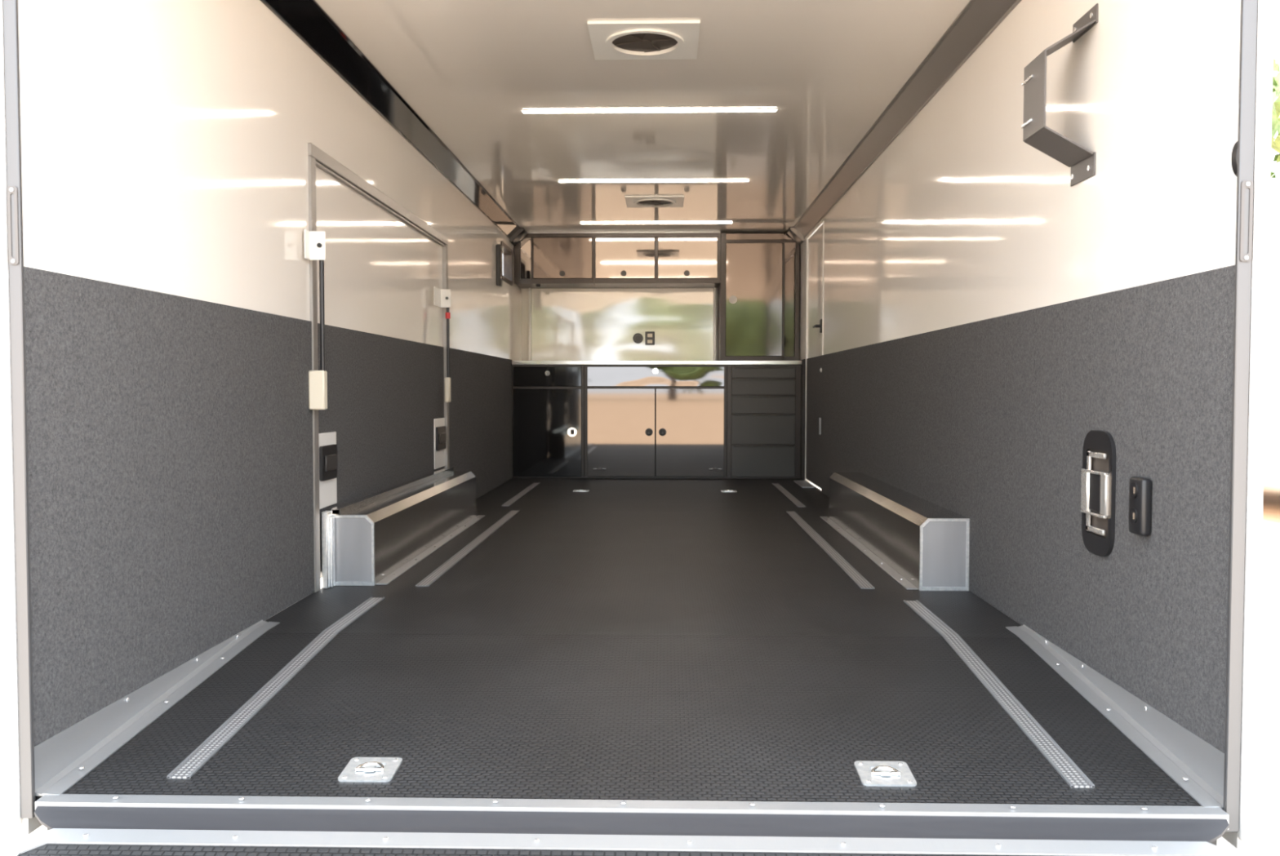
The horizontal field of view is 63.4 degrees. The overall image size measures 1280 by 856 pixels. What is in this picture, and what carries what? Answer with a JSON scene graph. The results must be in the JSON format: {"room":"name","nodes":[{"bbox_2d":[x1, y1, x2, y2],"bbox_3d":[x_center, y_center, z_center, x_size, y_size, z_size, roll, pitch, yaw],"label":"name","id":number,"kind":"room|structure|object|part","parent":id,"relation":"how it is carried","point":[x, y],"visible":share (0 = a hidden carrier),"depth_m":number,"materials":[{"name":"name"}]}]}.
{"room":"cargo space","nodes":[
{"label":"cargo space","id":0,"kind":"room"},
{"bbox_2d":[11,0,521,835],"bbox_3d":[-1.173,-0.456,5.697,0.041,2.310,7.244,0,2,1],"label":"wall","id":1,"kind":"structure","parent":0,"point":[165,172],"depth_m":2.79,"materials":[{"name":"white"}]},
{"bbox_2d":[0,0,35,827],"bbox_3d":[-1.260,-0.351,2.067,0.051,2.330,0.021,0,2,1],"label":"door frame","id":2,"kind":"structure","parent":1,"relation":"attached to","point":[14,473],"depth_m":2.08,"materials":[{"name":"grey metal"}]},
{"bbox_3d":[-1.274,-0.351,2.069,0.024,2.330,0.018,0,2,1],"label":"post","id":3,"kind":"part","parent":2,"relation":"part of","materials":[{"name":"white metal"}]},
{"bbox_3d":[-1.248,-0.403,2.063,0.020,0.155,0.004,0,2,1],"label":"striker plate","id":4,"kind":"part","parent":2,"relation":"part of","materials":[{"name":"grey metal"}]},
{"bbox_2d":[34,619,279,795],"bbox_3d":[-1.201,0.682,2.724,0.058,0.098,1.211,0,2,1],"label":"baseboard","id":5,"kind":"structure","parent":1,"relation":"attached to","point":[62,760],"depth_m":2.43,"materials":[{"name":"silver metal"}]},
{"bbox_3d":[-1.164,0.047,5.416,0.006,0.996,6.642,0,2,1],"label":"carpet panel","id":6,"kind":"part","parent":1,"relation":"part of","materials":[{"name":"grey carpet"}]},
{"bbox_2d":[303,142,450,592],"bbox_3d":[-1.169,-0.257,4.930,0.129,1.647,2.450,0,2,1],"label":"door","id":7,"kind":"structure","parent":1,"relation":"in","point":[380,380],"depth_m":4.59,"materials":[{"name":"white"}]},
{"bbox_3d":[-1.207,0.160,3.989,0.006,0.285,0.225,0,2,1],"label":"latch plate","id":8,"kind":"part","parent":7,"relation":"part of","materials":[{"name":"white paint"}]},
{"bbox_3d":[-1.187,0.035,4.987,0.006,0.940,2.240,0,2,1],"label":"carpet panel","id":9,"kind":"part","parent":7,"relation":"part of","materials":[{"name":"grey carpet"}]},
{"bbox_3d":[-1.156,0.086,5.974,0.006,0.285,0.270,0,2,1],"label":"latch plate","id":10,"kind":"part","parent":7,"relation":"part of","materials":[{"name":"white paint"}]},
{"bbox_2d":[259,0,527,245],"bbox_3d":[-1.104,-1.485,5.431,0.120,0.115,6.794,0,2,1],"label":"trim","id":11,"kind":"structure","parent":1,"relation":"attached to","point":[306,19],"depth_m":4.54,"materials":[{"name":"black metal"}]},
{"bbox_2d":[496,244,502,286],"bbox_3d":[-1.082,-1.248,7.969,0.036,0.313,0.100,0,2,1],"label":"control panel","id":12,"kind":"object","parent":1,"relation":"attached to","point":[499,248],"visible":1,"depth_m":7.92,"materials":[{"name":"black plastic"}]},
{"bbox_2d":[500,240,512,285],"bbox_3d":[-1.119,-1.335,8.438,0.078,0.300,0.580,0,2,1],"label":"window","id":13,"kind":"structure","parent":1,"relation":"in","point":[507,251],"depth_m":8.66,"materials":[{"name":"black glass"}]},
{"bbox_3d":[-1.131,-1.335,8.438,0.004,0.240,0.520,0,2,1],"label":"pane","id":14,"kind":"part","parent":13,"relation":"part of","materials":[{"name":"clear glass"}]},
{"bbox_2d":[514,233,597,288],"bbox_3d":[-0.725,-1.450,9.029,0.679,0.422,0.450,0,2,1],"label":"upper cabinet","id":15,"kind":"object","parent":1,"relation":"attached to","point":[549,260],"visible":0.94,"depth_m":8.81,"materials":[{"name":"brown metal"}]},
{"bbox_3d":[-0.972,-1.447,8.833,0.088,0.346,0.011,0,2,1],"label":"panel","id":16,"kind":"part","parent":15,"relation":"part of","materials":[{"name":"grey"}]},
{"bbox_3d":[-0.657,-1.446,8.822,0.502,0.347,0.020,0,2,1],"label":"door","id":17,"kind":"part","parent":15,"relation":"part of","materials":[{"name":"grey"}]},
{"bbox_2d":[527,231,720,233],"bbox_3d":[-0.159,-1.660,8.794,1.681,0.015,0.025,0,2,1],"label":"trim","id":18,"kind":"structure","parent":1,"relation":"attached to","point":[657,232],"depth_m":8.78,"materials":[{"name":"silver metal"}]},
{"bbox_2d":[520,287,718,360],"bbox_3d":[0.154,-0.601,9.313,2.440,2.290,0.060,0,2,1],"label":"wall","id":19,"kind":"structure","parent":0,"point":[524,292],"depth_m":9.30,"materials":[{"name":"white"}]},
{"bbox_2d":[531,288,713,360],"bbox_3d":[-0.158,-0.916,9.230,1.620,0.657,0.022,0,2,1],"label":"backsplash","id":20,"kind":"structure","parent":19,"relation":"attached to","point":[568,324],"depth_m":9.22,"materials":[{"name":"white"}]},
{"bbox_2d":[528,288,531,360],"bbox_3d":[-0.978,-0.916,9.231,0.019,0.656,0.062,0,2,1],"label":"strip","id":21,"kind":"object","parent":20,"relation":"attached to","point":[530,289],"visible":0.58,"depth_m":9.21,"materials":[{"name":"white paint"}]},
{"bbox_2d":[632,333,643,343],"bbox_3d":[-0.018,-0.797,9.212,0.092,0.092,0.016,0,2,1],"label":"wall socket","id":22,"kind":"object","parent":20,"relation":"attached to","point":[637,338],"visible":1,"depth_m":9.21,"materials":[{"name":"black plastic"}]},
{"bbox_2d":[644,331,654,345],"bbox_3d":[0.088,-0.797,9.211,0.084,0.120,0.012,0,2,1],"label":"wall outlet","id":23,"kind":"object","parent":20,"relation":"attached to","point":[649,335],"visible":1,"depth_m":9.21,"materials":[{"name":"black plastic"}]},
{"bbox_2d":[647,339,652,343],"bbox_3d":[0.088,-0.769,9.209,0.044,0.032,0.005,0,2,1],"label":"receptacle","id":24,"kind":"object","parent":23,"relation":"attached to","point":[649,341],"depth_m":9.21,"materials":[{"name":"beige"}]},
{"bbox_2d":[713,287,715,360],"bbox_3d":[0.663,-0.913,9.189,0.021,0.656,0.062,0,2,1],"label":"strip","id":25,"kind":"object","parent":20,"relation":"attached to","point":[714,288],"visible":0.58,"depth_m":9.16,"materials":[{"name":"white paint"}]},
{"bbox_2d":[594,233,720,288],"bbox_3d":[0.151,-1.449,9.006,1.071,0.422,0.450,0,2,1],"label":"upper cabinet","id":26,"kind":"object","parent":19,"relation":"attached to","point":[621,260],"visible":1,"depth_m":8.79,"materials":[{"name":"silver metal"}]},
{"bbox_3d":[-0.127,-1.446,8.808,0.506,0.347,0.020,0,2,1],"label":"door","id":27,"kind":"part","parent":26,"relation":"part of","materials":[{"name":"grey"}]},
{"bbox_3d":[0.405,-1.445,8.794,0.506,0.347,0.020,0,2,1],"label":"door","id":28,"kind":"part","parent":26,"relation":"part of","materials":[{"name":"grey"}]},
{"bbox_2d":[35,478,1222,809],"bbox_3d":[0.060,0.597,5.699,2.439,0.115,7.255,0,2,1],"label":"floor","id":29,"kind":"structure","parent":0,"point":[651,639],"depth_m":2.77,"materials":[{"name":"black rubber"}]},
{"bbox_2d":[166,597,385,778],"bbox_3d":[-0.961,0.676,2.960,0.050,0.080,1.525,0,2,1],"label":"track","id":30,"kind":"object","parent":29,"relation":"on","point":[216,740],"visible":1,"depth_m":2.65,"materials":[{"name":"metal"}]},
{"bbox_2d":[321,511,335,588],"bbox_3d":[-1.181,0.460,3.924,0.034,0.289,0.055,0,2,1],"label":"channel","id":31,"kind":"object","parent":29,"relation":"on","point":[328,568],"visible":1,"depth_m":3.90,"materials":[{"name":"metal"}]},
{"bbox_2d":[337,756,402,782],"bbox_3d":[-0.582,0.737,2.240,0.114,0.015,0.114,0,2,1],"label":"plate","id":32,"kind":"object","parent":29,"relation":"on","point":[383,770],"visible":1,"depth_m":2.23,"materials":[{"name":"metal"}]},
{"bbox_2d":[355,764,386,774],"bbox_3d":[-0.582,0.740,2.240,0.057,0.002,0.057,0,6,1],"label":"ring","id":33,"kind":"object","parent":32,"relation":"on","point":[357,772],"depth_m":2.23,"materials":[{"name":"silver metal"}]},
{"bbox_2d":[332,471,484,586],"bbox_3d":[-1.057,0.427,5.045,0.224,0.271,2.186,0,2,1],"label":"box","id":34,"kind":"object","parent":29,"relation":"on","point":[375,543],"visible":0.94,"depth_m":4.38,"materials":[{"name":"silver metal"}]},
{"bbox_2d":[331,466,453,515],"bbox_3d":[-1.131,0.280,4.992,0.035,0.025,2.105,0,2,1],"label":"rail","id":35,"kind":"object","parent":34,"relation":"on","point":[353,505],"visible":1,"depth_m":4.62,"materials":[{"name":"silver metal"}]},
{"bbox_2d":[415,510,519,586],"bbox_3d":[-0.799,0.556,5.171,0.050,0.006,2.450,0,2,1],"label":"track","id":36,"kind":"object","parent":29,"relation":"on","point":[438,572],"visible":1,"depth_m":4.73,"materials":[{"name":"metal"}]},
{"bbox_2d":[502,482,540,506],"bbox_3d":[-0.845,0.469,7.482,0.050,0.006,1.630,0,2,1],"label":"track","id":37,"kind":"object","parent":29,"relation":"on","point":[508,503],"visible":1,"depth_m":7.33,"materials":[{"name":"metal"}]},
{"bbox_2d":[511,364,584,478],"bbox_3d":[-0.765,-0.064,8.998,0.604,0.951,0.616,0,2,1],"label":"base cabinet","id":38,"kind":"object","parent":29,"relation":"on","point":[548,400],"visible":0.99,"depth_m":8.71,"materials":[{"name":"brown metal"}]},
{"bbox_3d":[-0.779,-0.433,8.703,0.573,0.167,0.020,0,2,1],"label":"drawer","id":39,"kind":"part","parent":38,"relation":"part of","materials":[{"name":"black wood"}]},
{"bbox_2d":[573,489,589,492],"bbox_3d":[-0.435,0.461,7.656,0.114,0.012,0.114,0,2,1],"label":"ring","id":40,"kind":"object","parent":29,"relation":"on","point":[574,491],"visible":1,"depth_m":7.64,"materials":[{"name":"metal"}]},
{"bbox_2d":[34,806,1228,843],"bbox_3d":[-0.034,0.776,2.025,2.364,0.026,0.072,0,2,1],"label":"sill","id":41,"kind":"structure","parent":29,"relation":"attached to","point":[1208,830],"depth_m":2.03,"materials":[{"name":"grey metal"}]},
{"bbox_2d":[583,364,727,478],"bbox_3d":[0.136,-0.062,8.973,1.197,0.951,0.620,0,2,1],"label":"base cabinet","id":42,"kind":"object","parent":29,"relation":"on","point":[642,421],"visible":1,"depth_m":8.69,"materials":[{"name":"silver metal"}]},
{"bbox_3d":[-0.159,0.039,8.704,0.570,0.743,0.020,0,2,1],"label":"door","id":43,"kind":"part","parent":42,"relation":"part of","materials":[{"name":"silver metal"}]},
{"bbox_3d":[0.131,-0.431,8.679,1.149,0.167,0.020,0,2,1],"label":"drawer","id":44,"kind":"part","parent":42,"relation":"part of","materials":[{"name":"silver metal"}]},
{"bbox_2d":[511,360,801,364],"bbox_3d":[0.145,-0.558,8.964,2.426,0.034,0.622,0,2,1],"label":"countertop","id":45,"kind":"structure","parent":42,"relation":"on","point":[513,362],"depth_m":8.65,"materials":[{"name":"white"}]},
{"bbox_2d":[717,233,799,360],"bbox_3d":[1.024,-1.118,8.995,0.671,1.082,0.453,0,2,1],"label":"tall cabinet","id":46,"kind":"object","parent":45,"relation":"on","point":[758,291],"visible":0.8,"depth_m":8.78,"materials":[{"name":"brown metal"}]},
{"bbox_3d":[0.967,-1.088,8.787,0.479,0.957,0.019,0,2,3],"label":"door","id":47,"kind":"part","parent":46,"relation":"part of","materials":[{"name":"grey"}]},
{"bbox_3d":[1.020,-1.620,8.775,0.583,0.053,0.013,0,2,1],"label":"panel","id":48,"kind":"part","parent":46,"relation":"part of","materials":[{"name":"grey"}]},
{"bbox_3d":[1.269,-1.088,8.788,0.092,0.963,0.013,0,2,1],"label":"panel","id":49,"kind":"part","parent":46,"relation":"part of","materials":[{"name":"grey"}]},
{"bbox_3d":[0.419,0.040,8.689,0.573,0.743,0.020,0,2,1],"label":"door","id":50,"kind":"part","parent":42,"relation":"part of","materials":[{"name":"silver metal"}]},
{"bbox_2d":[720,489,737,492],"bbox_3d":[0.655,0.463,7.628,0.114,0.012,0.114,0,2,1],"label":"ring","id":51,"kind":"object","parent":29,"relation":"on","point":[726,491],"visible":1,"depth_m":7.61,"materials":[{"name":"metal"}]},
{"bbox_2d":[726,364,801,479],"bbox_3d":[1.045,-0.061,8.955,0.619,0.951,0.610,0,2,1],"label":"base cabinet","id":52,"kind":"object","parent":29,"relation":"on","point":[763,402],"visible":0.98,"depth_m":8.66,"materials":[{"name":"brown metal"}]},
{"bbox_3d":[1.031,0.279,8.683,0.531,0.265,0.020,0,2,1],"label":"drawer","id":53,"kind":"part","parent":52,"relation":"part of","materials":[{"name":"grey wood"}]},
{"bbox_3d":[1.031,0.012,8.673,0.531,0.252,0.020,0,2,1],"label":"drawer","id":54,"kind":"part","parent":52,"relation":"part of","materials":[{"name":"grey"}]},
{"bbox_3d":[1.031,-0.196,8.665,0.531,0.148,0.020,0,2,1],"label":"drawer","id":55,"kind":"part","parent":52,"relation":"part of","materials":[{"name":"grey"}]},
{"bbox_3d":[1.031,-0.344,8.659,0.531,0.132,0.020,0,2,1],"label":"drawer","id":56,"kind":"part","parent":52,"relation":"part of","materials":[{"name":"grey wood"}]},
{"bbox_3d":[1.031,-0.465,8.655,0.531,0.095,0.020,0,2,1],"label":"drawer","id":57,"kind":"part","parent":52,"relation":"part of","materials":[{"name":"grey wood"}]},
{"bbox_3d":[1.036,0.155,8.664,0.489,0.008,0.012,0,2,1],"label":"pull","id":58,"kind":"part","parent":52,"relation":"part of","materials":[{"name":"grey metal"}]},
{"bbox_3d":[1.036,-0.105,8.654,0.489,0.008,0.012,0,2,1],"label":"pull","id":59,"kind":"part","parent":52,"relation":"part of","materials":[{"name":"grey metal"}]},
{"bbox_3d":[1.036,-0.261,8.649,0.489,0.008,0.012,0,2,1],"label":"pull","id":60,"kind":"part","parent":52,"relation":"part of","materials":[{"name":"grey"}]},
{"bbox_3d":[1.036,-0.401,8.643,0.489,0.008,0.012,0,2,1],"label":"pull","id":61,"kind":"part","parent":52,"relation":"part of","materials":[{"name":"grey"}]},
{"bbox_3d":[1.036,-0.504,8.639,0.489,0.008,0.012,0,2,1],"label":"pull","id":62,"kind":"part","parent":52,"relation":"part of","materials":[{"name":"grey metal"}]},
{"bbox_2d":[772,483,805,506],"bbox_3d":[1.055,0.472,7.433,0.050,0.006,1.630,0,2,1],"label":"track","id":63,"kind":"object","parent":29,"relation":"on","point":[781,489],"visible":1,"depth_m":7.29,"materials":[{"name":"metal"}]},
{"bbox_2d":[786,511,874,589],"bbox_3d":[0.891,0.558,5.128,0.050,0.006,2.450,0,2,1],"label":"track","id":64,"kind":"object","parent":29,"relation":"on","point":[851,572],"visible":1,"depth_m":4.68,"materials":[{"name":"metal"}]},
{"bbox_2d":[853,760,916,786],"bbox_3d":[0.524,0.738,2.216,0.114,0.015,0.114,0,2,1],"label":"plate","id":65,"kind":"object","parent":29,"relation":"on","point":[871,773],"visible":1,"depth_m":2.20,"materials":[{"name":"metal"}]},
{"bbox_2d":[870,768,899,778],"bbox_3d":[0.524,0.741,2.216,0.057,0.002,0.057,0,6,1],"label":"ring","id":66,"kind":"object","parent":65,"relation":"on","point":[875,776],"depth_m":2.20,"materials":[{"name":"silver metal"}]},
{"bbox_2d":[820,472,969,591],"bbox_3d":[1.142,0.431,4.969,0.224,0.271,2.226,0,2,1],"label":"box","id":67,"kind":"object","parent":29,"relation":"on","point":[922,544],"visible":1,"depth_m":4.21,"materials":[{"name":"silver metal"}]},
{"bbox_2d":[902,600,1094,787],"bbox_3d":[0.939,0.679,2.912,0.050,0.080,1.525,0,2,1],"label":"track","id":68,"kind":"object","parent":29,"relation":"on","point":[1062,763],"visible":1,"depth_m":2.60,"materials":[{"name":"metal"}]},
{"bbox_2d":[314,0,970,233],"bbox_3d":[0.061,-1.579,5.624,2.440,0.060,7.243,0,2,1],"label":"ceiling","id":69,"kind":"structure","parent":0,"point":[468,69],"depth_m":4.66,"materials":[{"name":"white paint"}]},
{"bbox_2d":[587,20,700,60],"bbox_3d":[0.019,-1.478,3.968,0.410,0.018,0.410,0,2,1],"label":"ceiling vent","id":70,"kind":"object","parent":69,"relation":"in","point":[664,39],"visible":1,"depth_m":3.94,"materials":[{"name":"white plastic"}]},
{"bbox_2d":[520,108,777,113],"bbox_3d":[0.044,-1.520,4.967,1.230,0.008,0.044,0,2,1],"label":"recessed light","id":71,"kind":"object","parent":69,"relation":"in","point":[667,110],"visible":1,"depth_m":4.96,"materials":[{"name":"white plastic"}]},
{"bbox_2d":[557,179,750,182],"bbox_3d":[0.087,-1.583,6.645,1.230,0.008,0.044,0,2,1],"label":"recessed light","id":72,"kind":"object","parent":69,"relation":"in","point":[677,180],"visible":1,"depth_m":6.63,"materials":[{"name":"white plastic"}]},
{"bbox_2d":[625,195,684,207],"bbox_3d":[0.106,-1.605,7.365,0.410,0.018,0.410,0,2,1],"label":"ceiling vent","id":73,"kind":"object","parent":69,"relation":"in","point":[631,201],"visible":1,"depth_m":7.32,"materials":[{"name":"grey plastic"}]},
{"bbox_2d":[579,222,733,224],"bbox_3d":[0.130,-1.645,8.314,1.230,0.008,0.044,0,2,1],"label":"recessed light","id":74,"kind":"object","parent":69,"relation":"in","point":[593,223],"visible":1,"depth_m":8.30,"materials":[{"name":"white plastic"}]},
{"bbox_2d":[580,222,732,224],"bbox_3d":[0.130,-1.644,8.314,1.214,0.005,0.024,0,2,1],"label":"diffuser","id":75,"kind":"object","parent":74,"relation":"attached to","point":[580,223],"depth_m":8.31,"materials":[{"name":"white plastic"}]},
{"bbox_2d":[799,0,1274,848],"bbox_3d":[1.295,-0.453,5.634,0.041,2.310,7.244,0,2,1],"label":"wall","id":76,"kind":"structure","parent":0,"point":[986,313],"depth_m":2.92,"materials":[{"name":"white"}]},
{"bbox_2d":[47,828,1217,845],"bbox_3d":[-0.032,0.863,2.123,2.360,0.142,0.074,0,2,1],"label":"trim","id":77,"kind":"structure","parent":76,"relation":"attached to","point":[1215,842],"depth_m":2.06,"materials":[{"name":"grey"}]},
{"bbox_2d":[35,794,1229,829],"bbox_3d":[-0.033,0.766,2.076,2.372,0.036,0.038,0,2,1],"label":"trim","id":78,"kind":"structure","parent":76,"relation":"attached to","point":[62,800],"depth_m":2.07,"materials":[{"name":"silver metal"}]},
{"bbox_2d":[793,220,823,488],"bbox_3d":[1.315,-0.531,7.961,0.150,1.968,0.888,0,2,1],"label":"door","id":79,"kind":"structure","parent":76,"relation":"in","point":[815,244],"depth_m":7.96,"materials":[{"name":"white metal"}]},
{"bbox_3d":[1.341,-0.060,7.977,0.006,0.970,0.846,0,2,1],"label":"carpet panel","id":80,"kind":"part","parent":79,"relation":"part of","materials":[{"name":"grey carpet"}]},
{"bbox_3d":[1.342,-0.536,7.960,0.019,1.958,0.888,0,2,1],"label":"frame","id":81,"kind":"part","parent":79,"relation":"part of","materials":[{"name":"white paint"}]},
{"bbox_3d":[1.298,-0.747,7.623,0.042,0.023,0.107,0,2,1],"label":"lever","id":82,"kind":"part","parent":79,"relation":"part of","materials":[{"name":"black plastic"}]},
{"bbox_3d":[1.326,-0.746,7.581,0.016,0.100,0.070,0,2,1],"label":"handle","id":83,"kind":"part","parent":79,"relation":"part of","materials":[{"name":"black plastic"}]},
{"bbox_2d":[786,0,1022,244],"bbox_3d":[1.215,-1.481,5.372,0.120,0.115,6.794,0,2,1],"label":"trim","id":84,"kind":"structure","parent":76,"relation":"attached to","point":[979,19],"depth_m":4.54,"materials":[{"name":"grey metal"}]},
{"bbox_3d":[1.269,0.051,5.354,0.006,0.996,6.642,0,2,1],"label":"carpet panel","id":85,"kind":"part","parent":76,"relation":"part of","materials":[{"name":"grey carpet"}]},
{"bbox_2d":[1021,3,1097,186],"bbox_3d":[1.137,-0.897,2.817,0.142,0.448,0.164,0,2,1],"label":"wall bracket","id":86,"kind":"object","parent":76,"relation":"attached to","point":[1082,161],"visible":1,"depth_m":2.80,"materials":[{"name":"grey metal"}]},
{"bbox_3d":[1.138,-0.764,2.820,0.129,0.075,0.160,0,2,1],"label":"arm","id":87,"kind":"part","parent":86,"relation":"part of","materials":[{"name":"grey metal"}]},
{"bbox_3d":[1.138,-1.039,2.810,0.130,0.079,0.160,0,2,1],"label":"arm","id":88,"kind":"part","parent":86,"relation":"part of","materials":[{"name":"grey metal"}]},
{"bbox_3d":[1.206,-0.703,2.821,0.005,0.060,0.160,0,2,1],"label":"foot plate","id":89,"kind":"part","parent":86,"relation":"part of","materials":[{"name":"grey metal"}]},
{"bbox_3d":[1.206,-1.096,2.806,0.005,0.050,0.160,0,2,1],"label":"foot plate","id":90,"kind":"part","parent":86,"relation":"part of","materials":[{"name":"grey metal"}]},
{"bbox_2d":[1080,430,1115,556],"bbox_3d":[1.189,0.168,2.697,0.018,0.322,0.184,0,2,1],"label":"recessed latch","id":91,"kind":"object","parent":76,"relation":"attached to","point":[1098,488],"visible":1,"depth_m":2.68,"materials":[{"name":"black metal"}]},
{"bbox_3d":[1.188,0.168,2.699,0.008,0.212,0.108,0,2,1],"label":"chrome frame","id":92,"kind":"part","parent":91,"relation":"part of","materials":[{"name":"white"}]},
{"bbox_2d":[1005,624,1224,808],"bbox_3d":[1.167,0.685,2.663,0.058,0.098,1.211,0,2,1],"label":"baseboard","id":93,"kind":"structure","parent":76,"relation":"attached to","point":[1197,766],"depth_m":2.38,"materials":[{"name":"silver metal"}]},
{"bbox_2d":[1128,476,1151,536],"bbox_3d":[1.176,0.184,2.442,0.030,0.136,0.075,0,2,1],"label":"switch","id":94,"kind":"object","parent":76,"relation":"attached to","point":[1140,488],"visible":1,"depth_m":2.41,"materials":[{"name":"black plastic"}]},
{"bbox_2d":[1128,507,1137,524],"bbox_3d":[1.164,0.207,2.445,0.004,0.038,0.038,0,2,1],"label":"socket","id":95,"kind":"object","parent":94,"relation":"attached to","point":[1132,511],"depth_m":2.44,"materials":[{"name":"black metal"}]},
{"bbox_2d":[1128,482,1137,498],"bbox_3d":[1.164,0.147,2.443,0.004,0.038,0.038,0,2,1],"label":"socket","id":96,"kind":"object","parent":94,"relation":"attached to","point":[1133,486],"depth_m":2.44,"materials":[{"name":"black metal"}]},
{"bbox_2d":[1231,141,1237,176],"bbox_3d":[1.174,-0.528,2.023,0.028,0.078,0.022,0,2,1],"label":"bumper cover","id":97,"kind":"object","parent":76,"relation":"attached to","point":[1234,153],"visible":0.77,"depth_m":2.02,"materials":[{"name":"black plastic"}]},
{"bbox_2d":[1222,0,1274,842],"bbox_3d":[1.185,-0.347,2.004,0.056,2.330,0.021,0,2,1],"label":"door frame","id":98,"kind":"structure","parent":76,"relation":"attached to","point":[1256,24],"depth_m":2.01,"materials":[{"name":"grey metal"}]},
{"bbox_3d":[1.171,-0.400,2.001,0.022,0.155,0.004,0,2,1],"label":"striker plate","id":99,"kind":"part","parent":98,"relation":"part of","materials":[{"name":"grey metal"}]},
{"bbox_3d":[1.200,-0.347,2.005,0.027,2.330,0.018,0,2,1],"label":"post","id":100,"kind":"part","parent":98,"relation":"part of","materials":[{"name":"white metal"}]},
{"label":"outside","id":101,"kind":"structure","parent":0,"visible":0},
{"bbox_2d":[0,480,1279,613],"bbox_3d":[-3.160,5.958,-119.819,320.000,0.195,420.000,0,2,1],"label":"ground","id":102,"kind":"structure","parent":101,"point":[1270,562],"depth_m":9.11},
{"bbox_2d":[0,577,1279,855],"bbox_3d":[0.088,1.157,6.848,8.000,0.080,18.400,0,2,1],"label":"pad","id":103,"kind":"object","parent":102,"relation":"on","point":[1268,775],"visible":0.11,"depth_m":3.93,"materials":[{"name":"grey concrete"}]},
{"bbox_2d":[0,828,1241,855],"bbox_3d":[-0.060,1.093,1.030,2.332,0.554,1.933,0,2,1],"label":"ramp","id":104,"kind":"object","parent":103,"relation":"on","point":[54,842],"visible":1,"depth_m":1.96,"materials":[{"name":"silver metal"}]},
{"bbox_2d":[1270,58,1279,177],"bbox_3d":[21.245,-5.305,29.190,7.153,11.186,8.950,1,3,33],"label":"leafy tree","id":105,"kind":"object","parent":102,"relation":"on","point":[1275,138],"visible":0.2,"depth_m":28.59,"materials":[{"name":"green plant"}]}
]}

